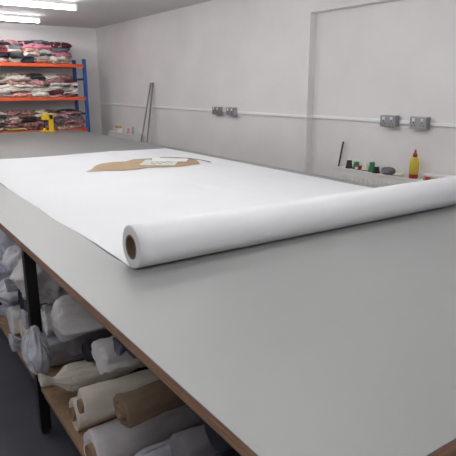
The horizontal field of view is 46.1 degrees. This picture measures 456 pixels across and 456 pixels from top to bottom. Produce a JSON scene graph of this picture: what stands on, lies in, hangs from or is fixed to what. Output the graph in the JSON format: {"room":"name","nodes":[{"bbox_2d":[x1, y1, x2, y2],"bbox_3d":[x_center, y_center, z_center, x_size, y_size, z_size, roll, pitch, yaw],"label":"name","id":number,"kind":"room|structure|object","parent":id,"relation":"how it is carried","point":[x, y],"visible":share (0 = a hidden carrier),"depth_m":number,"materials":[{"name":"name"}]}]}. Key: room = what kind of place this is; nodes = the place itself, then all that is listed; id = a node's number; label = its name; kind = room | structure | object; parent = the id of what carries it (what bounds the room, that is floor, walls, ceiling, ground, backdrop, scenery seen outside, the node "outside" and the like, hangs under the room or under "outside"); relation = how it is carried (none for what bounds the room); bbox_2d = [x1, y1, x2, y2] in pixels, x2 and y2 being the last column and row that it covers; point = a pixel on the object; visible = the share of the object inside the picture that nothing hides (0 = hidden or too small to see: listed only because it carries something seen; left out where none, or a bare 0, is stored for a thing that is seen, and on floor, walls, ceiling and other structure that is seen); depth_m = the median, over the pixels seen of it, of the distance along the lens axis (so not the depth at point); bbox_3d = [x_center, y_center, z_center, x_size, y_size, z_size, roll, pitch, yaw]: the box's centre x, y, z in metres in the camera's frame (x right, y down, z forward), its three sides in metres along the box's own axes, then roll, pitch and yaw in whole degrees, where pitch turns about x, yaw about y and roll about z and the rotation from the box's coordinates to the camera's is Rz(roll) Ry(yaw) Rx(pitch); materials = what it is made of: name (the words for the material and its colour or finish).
{"room":"textile factory","nodes":[
{"label":"textile factory","id":0,"kind":"room"},
{"bbox_2d":[0,328,79,455],"bbox_3d":[-1.071,0.763,3.199,5.700,0.100,11.200,-10,18,-33],"label":"floor","id":1,"kind":"structure","parent":0,"point":[21,434],"depth_m":2.51,"materials":[{"name":"concrete"}]},
{"bbox_2d":[0,59,89,132],"bbox_3d":[-3.017,-1.457,7.721,1.950,1.900,0.500,-10,18,-33],"label":"shelving unit","id":2,"kind":"object","parent":1,"relation":"on","point":[73,65],"visible":0.56,"depth_m":7.78,"materials":[{"name":"orange metal"}]},
{"bbox_2d":[0,39,72,63],"bbox_3d":[-3.052,-2.456,7.435,1.815,0.338,0.529,-10,18,-33],"label":"folded fabric","id":3,"kind":"object","parent":2,"relation":"on","point":[30,51],"visible":0.96,"depth_m":7.47,"materials":[{"name":"multicoloured fabric"}]},
{"bbox_2d":[0,73,81,96],"bbox_3d":[-3.024,-2.020,7.578,1.883,0.341,0.500,-10,18,-33],"label":"folded fabric","id":4,"kind":"object","parent":2,"relation":"on","point":[11,84],"visible":0.98,"depth_m":7.59,"materials":[{"name":"fabric"}]},
{"bbox_2d":[0,109,83,130],"bbox_3d":[-3.028,-1.552,7.679,1.936,0.305,0.522,-10,18,-33],"label":"folded fabric","id":5,"kind":"object","parent":2,"relation":"on","point":[10,120],"visible":0.88,"depth_m":7.69,"materials":[{"name":"multicoloured fabric"}]},
{"bbox_2d":[0,130,171,158],"bbox_3d":[-2.305,-0.549,6.230,2.180,0.900,2.935,-10,18,-33],"label":"table","id":6,"kind":"object","parent":1,"relation":"on","point":[59,142],"visible":0.17,"depth_m":5.82,"materials":[{"name":"grey laminate"}]},
{"bbox_2d":[39,110,54,131],"bbox_3d":[-2.524,-1.495,7.464,0.186,0.305,0.100,-10,18,-33],"label":"press","id":7,"kind":"object","parent":6,"relation":"on","point":[49,117],"visible":1,"depth_m":7.46,"materials":[{"name":"yellow paint"}]},
{"bbox_2d":[140,83,151,141],"bbox_3d":[-1.171,-1.152,7.219,0.337,1.559,0.034,-4,15,-16],"label":"ruler","id":8,"kind":"object","parent":1,"relation":"on","point":[150,83],"visible":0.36,"depth_m":7.13,"materials":[{"name":"metal"}]},
{"bbox_2d":[146,83,153,142],"bbox_3d":[-1.069,-1.114,7.076,0.034,1.560,0.354,9,17,30],"label":"ruler","id":9,"kind":"object","parent":1,"relation":"on","point":[152,83],"visible":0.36,"depth_m":7.04,"materials":[{"name":"metal"}]},
{"bbox_2d":[0,148,455,455],"bbox_3d":[-0.217,0.228,3.269,2.180,0.900,4.467,-10,18,-33],"label":"table","id":10,"kind":"object","parent":1,"relation":"on","point":[339,341],"visible":0.62,"depth_m":1.44,"materials":[{"name":"grey laminate"}]},
{"bbox_2d":[0,304,18,318],"bbox_3d":[-0.683,0.356,3.294,1.451,0.186,0.186,-10,18,-34],"label":"roll","id":11,"kind":"object","parent":10,"relation":"on","point":[3,309],"visible":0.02,"depth_m":2.90,"materials":[{"name":"fabric"}]},
{"bbox_2d":[0,277,18,306],"bbox_3d":[-0.665,0.253,3.171,1.450,0.157,0.186,-10,18,-33],"label":"roll","id":12,"kind":"object","parent":11,"relation":"on","point":[8,289],"visible":0.19,"depth_m":2.79,"materials":[{"name":"grey fabric"}]},
{"bbox_2d":[7,305,20,334],"bbox_3d":[-0.585,0.391,3.167,1.350,0.174,0.166,-10,18,-33],"label":"roll","id":13,"kind":"object","parent":10,"relation":"on","point":[13,313],"visible":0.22,"depth_m":2.77,"materials":[{"name":"white fabric"}]},
{"bbox_2d":[19,318,27,336],"bbox_3d":[-0.477,0.420,3.057,1.350,0.154,0.156,-10,18,-33],"label":"roll","id":14,"kind":"object","parent":10,"relation":"on","point":[22,329],"visible":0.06,"depth_m":2.71,"materials":[{"name":"beige fabric"}]},
{"bbox_2d":[18,289,24,309],"bbox_3d":[-0.499,0.270,3.094,1.350,0.158,0.158,-10,18,-33],"label":"roll","id":15,"kind":"object","parent":14,"relation":"on","point":[20,298],"visible":0.12,"depth_m":2.75,"materials":[{"name":"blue fabric"}]},
{"bbox_2d":[0,243,21,274],"bbox_3d":[-0.963,0.141,2.740,0.314,0.286,0.365,7,16,26],"label":"fabric bundle","id":16,"kind":"object","parent":15,"relation":"on","point":[9,259],"visible":0.18,"depth_m":2.62,"materials":[{"name":"fabric"}]},
{"bbox_2d":[8,329,51,351],"bbox_3d":[-0.419,0.454,2.910,1.452,0.174,0.171,-10,18,-33],"label":"roll","id":17,"kind":"object","parent":10,"relation":"on","point":[15,342],"visible":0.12,"depth_m":2.51,"materials":[{"name":"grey fabric"}]},
{"bbox_2d":[24,300,47,311],"bbox_3d":[-0.420,0.300,2.971,1.350,0.160,0.163,-10,18,-33],"label":"roll","id":18,"kind":"object","parent":17,"relation":"on","point":[25,303],"visible":0.02,"depth_m":2.63,"materials":[{"name":"grey fabric"}]},
{"bbox_2d":[21,325,51,374],"bbox_3d":[-0.782,0.494,2.186,0.109,0.217,0.238,-10,18,-33],"label":"plastic bag","id":19,"kind":"object","parent":10,"relation":"on","point":[36,352],"visible":1,"depth_m":2.13,"materials":[{"name":"white plastic"}]},
{"bbox_2d":[47,336,84,367],"bbox_3d":[-0.291,0.483,2.828,1.359,0.154,0.151,-10,18,-33],"label":"roll","id":20,"kind":"object","parent":10,"relation":"on","point":[60,355],"visible":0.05,"depth_m":2.45,"materials":[{"name":"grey fabric"}]},
{"bbox_2d":[20,303,55,336],"bbox_3d":[-0.339,0.340,2.850,1.452,0.167,0.178,-10,18,-33],"label":"roll","id":21,"kind":"object","parent":20,"relation":"on","point":[46,307],"visible":0.06,"depth_m":2.46,"materials":[{"name":"white fabric"}]},
{"bbox_2d":[9,258,68,303],"bbox_3d":[-0.816,0.218,2.511,0.388,0.254,0.309,-10,18,-33],"label":"fabric bundle","id":22,"kind":"object","parent":21,"relation":"on","point":[50,290],"visible":0.3,"depth_m":2.39,"materials":[{"name":"white fabric"}]},
{"bbox_2d":[69,396,115,431],"bbox_3d":[-0.020,0.612,2.375,1.359,0.136,0.136,-9,17,-31],"label":"roll","id":23,"kind":"object","parent":10,"relation":"on","point":[79,424],"visible":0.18,"depth_m":2.01,"materials":[{"name":"beige fabric"}]},
{"bbox_2d":[127,367,147,374],"bbox_3d":[-0.040,0.549,2.580,1.350,0.145,0.144,-10,18,-33],"label":"roll","id":24,"kind":"object","parent":10,"relation":"on","point":[142,368],"visible":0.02,"depth_m":2.28,"materials":[{"name":"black fabric"}]},
{"bbox_2d":[66,329,112,356],"bbox_3d":[-0.108,0.392,2.605,1.350,0.120,0.120,-10,18,-33],"label":"roll","id":25,"kind":"object","parent":24,"relation":"on","point":[74,346],"visible":0.17,"depth_m":2.23,"materials":[{"name":"grey fabric"}]},
{"bbox_2d":[38,360,145,391],"bbox_3d":[-0.107,0.492,2.411,1.450,0.122,0.125,-10,18,-33],"label":"roll","id":26,"kind":"object","parent":24,"relation":"on","point":[73,376],"visible":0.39,"depth_m":2.06,"materials":[{"name":"beige fabric"}]},
{"bbox_2d":[82,337,107,361],"bbox_3d":[0.005,0.387,2.433,1.350,0.086,0.115,-10,18,-33],"label":"roll","id":27,"kind":"object","parent":26,"relation":"on","point":[86,346],"visible":0.17,"depth_m":2.06,"materials":[{"name":"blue fabric"}]},
{"bbox_2d":[41,294,105,341],"bbox_3d":[-0.107,0.271,2.414,1.402,0.197,0.194,-8,17,-29],"label":"roll","id":28,"kind":"object","parent":27,"relation":"on","point":[69,320],"visible":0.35,"depth_m":2.07,"materials":[{"name":"white fabric"}]},
{"bbox_2d":[83,404,203,455],"bbox_3d":[0.068,0.645,2.192,1.359,0.165,0.166,-11,19,-37],"label":"roll","id":29,"kind":"object","parent":10,"relation":"on","point":[111,438],"visible":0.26,"depth_m":1.82,"materials":[{"name":"white fabric"}]},
{"bbox_2d":[77,369,159,421],"bbox_3d":[0.081,0.511,2.139,1.359,0.125,0.125,-9,17,-30],"label":"roll","id":30,"kind":"object","parent":29,"relation":"on","point":[94,401],"visible":0.27,"depth_m":1.81,"materials":[{"name":"beige fabric"}]},
{"bbox_2d":[91,336,140,374],"bbox_3d":[0.082,0.349,2.268,1.351,0.145,0.172,-11,18,-36],"label":"roll","id":31,"kind":"object","parent":30,"relation":"on","point":[103,352],"visible":0.17,"depth_m":1.86,"materials":[{"name":"white fabric"}]},
{"bbox_2d":[113,337,137,358],"bbox_3d":[0.215,0.294,2.146,1.411,0.137,0.142,-10,18,-33],"label":"roll","id":32,"kind":"object","parent":30,"relation":"on","point":[119,348],"visible":0.12,"depth_m":1.76,"materials":[{"name":"grey fabric"}]},
{"bbox_2d":[113,380,185,427],"bbox_3d":[0.201,0.471,2.057,1.359,0.124,0.134,-11,18,-36],"label":"roll","id":33,"kind":"object","parent":30,"relation":"on","point":[134,407],"visible":0.21,"depth_m":1.67,"materials":[{"name":"brown fabric"}]},
{"bbox_2d":[134,438,171,455],"bbox_3d":[0.245,0.698,2.059,1.450,0.164,0.163,-10,18,-33],"label":"roll","id":34,"kind":"object","parent":10,"relation":"on","point":[163,448],"visible":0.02,"depth_m":1.74,"materials":[{"name":"fabric"}]},
{"bbox_2d":[0,148,455,268],"bbox_3d":[-0.463,-0.403,3.603,1.873,0.151,3.351,-10,18,-33],"label":"paper roll","id":35,"kind":"object","parent":10,"relation":"on","point":[149,216],"visible":0.95,"depth_m":2.70,"materials":[{"name":"paper"}]},
{"bbox_2d":[86,158,199,171],"bbox_3d":[-0.692,-0.515,4.308,1.020,0.002,0.600,-10,18,-33],"label":"sewing pattern piece","id":36,"kind":"object","parent":35,"relation":"on","point":[133,164],"visible":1,"depth_m":4.21,"materials":[{"name":"paper"}]},
{"bbox_2d":[140,158,187,164],"bbox_3d":[-0.524,-0.551,4.435,0.358,0.003,0.440,1,15,3],"label":"sheet","id":37,"kind":"object","parent":36,"relation":"on","point":[155,161],"visible":1,"depth_m":4.43,"materials":[{"name":"white paper"}]},
{"bbox_2d":[160,157,209,161],"bbox_3d":[-0.340,-0.585,4.554,0.552,0.002,0.109,10,18,33],"label":"ruler","id":38,"kind":"object","parent":36,"relation":"on","point":[160,157],"visible":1,"depth_m":4.65,"materials":[{"name":"silver metal"}]},
{"bbox_3d":[-0.749,0.328,3.411,1.350,0.154,0.152,-10,18,-33],"label":"roll","id":39,"kind":"object","parent":10,"relation":"on","visible":0},
{"bbox_3d":[-0.650,0.203,3.355,1.359,0.160,0.154,-10,18,-33],"label":"roll","id":40,"kind":"object","parent":39,"relation":"on","visible":0},
{"bbox_2d":[0,232,14,261],"bbox_3d":[-1.099,0.096,2.977,0.388,0.254,0.302,-10,18,-33],"label":"fabric bundle","id":41,"kind":"object","parent":40,"relation":"on","point":[5,241],"visible":0.09,"depth_m":2.84,"materials":[{"name":"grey fabric"}]},
{"bbox_3d":[0.390,0.714,1.964,1.359,0.151,0.154,-10,18,-33],"label":"roll","id":42,"kind":"object","parent":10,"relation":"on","visible":0},
{"bbox_2d":[170,424,219,455],"bbox_3d":[0.404,0.585,1.991,1.350,0.126,0.132,-10,18,-33],"label":"roll","id":43,"kind":"object","parent":42,"relation":"on","point":[193,441],"visible":0.16,"depth_m":1.62,"materials":[{"name":"grey fabric"}]},
{"bbox_3d":[0.478,0.753,1.812,1.350,0.146,0.144,-10,18,-33],"label":"roll","id":44,"kind":"object","parent":10,"relation":"on","visible":0},
{"bbox_2d":[213,448,240,455],"bbox_3d":[0.527,0.603,1.881,1.350,0.115,0.116,-10,18,-33],"label":"roll","id":45,"kind":"object","parent":44,"relation":"on","point":[231,452],"visible":0.02,"depth_m":1.53,"materials":[{"name":"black fabric"}]},
{"bbox_2d":[204,421,231,451],"bbox_3d":[0.516,0.472,1.865,1.350,0.128,0.130,-10,18,-33],"label":"roll","id":46,"kind":"object","parent":45,"relation":"on","point":[215,439],"visible":0.08,"depth_m":1.51,"materials":[{"name":"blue fabric"}]},
{"bbox_3d":[-0.831,0.296,3.536,1.350,0.163,0.157,-10,18,-33],"label":"roll","id":47,"kind":"object","parent":10,"relation":"on","visible":0},
{"bbox_2d":[0,264,9,280],"bbox_3d":[-0.784,0.179,3.447,1.350,0.154,0.159,-10,18,-33],"label":"roll","id":48,"kind":"object","parent":47,"relation":"on","point":[3,274],"visible":0.03,"depth_m":3.05,"materials":[{"name":"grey fabric"}]},
{"bbox_2d":[0,22,101,133],"bbox_3d":[-4.157,-1.612,7.345,5.600,2.390,0.100,-10,18,-33],"label":"wall","id":49,"kind":"structure","parent":0,"point":[83,41],"depth_m":8.23,"materials":[{"name":"paint"}]},
{"bbox_2d":[0,0,211,27],"bbox_3d":[-1.071,-1.645,2.567,5.700,0.100,11.200,-10,18,-33],"label":"ceiling","id":50,"kind":"structure","parent":0,"point":[90,13],"depth_m":6.50,"materials":[{"name":"paint"}]},
{"bbox_2d":[0,13,40,22],"bbox_3d":[-3.078,-2.591,6.535,1.540,0.085,0.070,-10,18,-33],"label":"fluorescent light","id":51,"kind":"object","parent":50,"relation":"attached to","point":[12,16],"visible":1,"depth_m":6.80,"materials":[{"name":"white plastic"}]},
{"bbox_2d":[0,0,77,10],"bbox_3d":[-2.284,-2.295,5.409,1.540,0.085,0.070,-10,18,-33],"label":"fluorescent light","id":52,"kind":"object","parent":50,"relation":"attached to","point":[55,3],"visible":1,"depth_m":5.63,"materials":[{"name":"white plastic"}]},
{"bbox_2d":[96,0,455,177],"bbox_3d":[1.159,-0.827,4.355,0.300,2.390,11.000,-10,18,-33],"label":"wall","id":53,"kind":"structure","parent":0,"point":[372,59],"depth_m":4.85,"materials":[{"name":"paint"}]},
{"bbox_2d":[108,130,142,141],"bbox_3d":[-1.501,-0.978,7.946,0.137,0.860,1.008,-10,18,-33],"label":"radiator","id":54,"kind":"object","parent":53,"relation":"attached to","point":[137,137],"visible":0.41,"depth_m":7.69,"materials":[{"name":"metal"}]},
{"bbox_2d":[114,125,122,131],"bbox_3d":[-1.638,-1.486,8.010,0.070,0.090,0.170,-10,18,-33],"label":"box","id":55,"kind":"object","parent":54,"relation":"on","point":[118,128],"visible":1,"depth_m":7.96,"materials":[{"name":"white cardboard"}]},
{"bbox_2d":[212,106,221,114],"bbox_3d":[-0.120,-1.275,5.826,0.050,0.086,0.146,-10,18,-33],"label":"double socket","id":56,"kind":"object","parent":53,"relation":"attached to","point":[216,110],"visible":1,"depth_m":5.79,"materials":[{"name":"metal"}]},
{"bbox_2d":[226,107,236,115],"bbox_3d":[0.032,-1.218,5.610,0.050,0.086,0.146,-10,18,-33],"label":"double socket","id":57,"kind":"object","parent":53,"relation":"attached to","point":[230,111],"visible":1,"depth_m":5.57,"materials":[{"name":"metal"}]},
{"bbox_2d":[99,103,455,126],"bbox_3d":[0.213,-1.177,5.473,0.086,0.025,8.000,-10,18,-33],"label":"trim","id":58,"kind":"structure","parent":53,"relation":"attached to","point":[177,108],"depth_m":4.83,"materials":[{"name":"plastic"}]},
{"bbox_2d":[334,166,422,186],"bbox_3d":[1.271,0.021,4.137,0.137,0.860,1.178,-10,18,-33],"label":"radiator","id":59,"kind":"object","parent":53,"relation":"attached to","point":[378,179],"visible":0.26,"depth_m":4.16,"materials":[{"name":"metal"}]},
{"bbox_2d":[338,142,343,165],"bbox_3d":[0.884,-0.208,4.615,0.185,1.062,0.024,-4,15,-14],"label":"wooden dowel","id":60,"kind":"object","parent":59,"relation":"on","point":[342,142],"visible":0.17,"depth_m":4.52,"materials":[{"name":"wood"}]},
{"bbox_2d":[345,158,352,168],"bbox_3d":[0.994,-0.532,4.391,0.064,0.080,0.064,-10,18,-33],"label":"thread cone","id":61,"kind":"object","parent":59,"relation":"on","point":[349,161],"visible":1,"depth_m":4.37,"materials":[{"name":"fabric"}]},
{"bbox_2d":[352,160,358,168],"bbox_3d":[1.044,-0.517,4.355,0.064,0.070,0.064,-10,18,-33],"label":"thread cone","id":62,"kind":"object","parent":59,"relation":"on","point":[356,163],"visible":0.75,"depth_m":4.34,"materials":[{"name":"fabric"}]},
{"bbox_2d":[361,163,367,170],"bbox_3d":[1.092,-0.490,4.271,0.064,0.060,0.064,-10,18,-33],"label":"thread cone","id":63,"kind":"object","parent":59,"relation":"on","point":[365,165],"visible":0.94,"depth_m":4.25,"materials":[{"name":"fabric"}]},
{"bbox_2d":[367,160,374,171],"bbox_3d":[1.131,-0.490,4.211,0.064,0.090,0.064,-10,18,-33],"label":"thread cone","id":64,"kind":"object","parent":59,"relation":"on","point":[372,163],"visible":0.85,"depth_m":4.19,"materials":[{"name":"fabric"}]},
{"bbox_2d":[372,165,379,172],"bbox_3d":[1.146,-0.456,4.143,0.064,0.060,0.064,-10,18,-33],"label":"thread cone","id":65,"kind":"object","parent":59,"relation":"on","point":[376,168],"visible":1,"depth_m":4.12,"materials":[{"name":"plastic"}]},
{"bbox_2d":[381,167,395,174],"bbox_3d":[1.218,-0.437,4.073,0.093,0.057,0.127,-10,18,-33],"label":"scrap","id":66,"kind":"object","parent":59,"relation":"on","point":[385,170],"visible":1,"depth_m":4.04,"materials":[{"name":"fabric"}]},
{"bbox_2d":[395,172,405,176],"bbox_3d":[1.281,-0.402,3.989,0.074,0.031,0.085,-10,18,-33],"label":"scrap","id":67,"kind":"object","parent":59,"relation":"on","point":[400,174],"visible":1,"depth_m":3.97,"materials":[{"name":"white fabric"}]},
{"bbox_2d":[409,150,418,178],"bbox_3d":[1.351,-0.465,3.885,0.065,0.207,0.065,-10,18,-33],"label":"glue bottle","id":68,"kind":"object","parent":59,"relation":"on","point":[414,161],"visible":1,"depth_m":3.87,"materials":[{"name":"yellow plastic"}]},
{"bbox_2d":[423,172,454,180],"bbox_3d":[1.486,-0.340,3.712,0.105,0.054,0.244,-10,18,-33],"label":"box","id":69,"kind":"object","parent":59,"relation":"on","point":[426,176],"visible":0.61,"depth_m":3.73,"materials":[{"name":"white plastic"}]},
{"bbox_2d":[380,115,398,126],"bbox_3d":[1.217,-0.809,4.050,0.050,0.086,0.146,-10,18,-33],"label":"double socket","id":70,"kind":"object","parent":53,"relation":"attached to","point":[385,120],"visible":1,"depth_m":4.02,"materials":[{"name":"metal"}]},
{"bbox_2d":[409,116,430,129],"bbox_3d":[1.369,-0.753,3.834,0.050,0.086,0.146,-10,18,-33],"label":"double socket","id":71,"kind":"object","parent":53,"relation":"attached to","point":[416,122],"visible":1,"depth_m":3.81,"materials":[{"name":"metal"}]}
]}

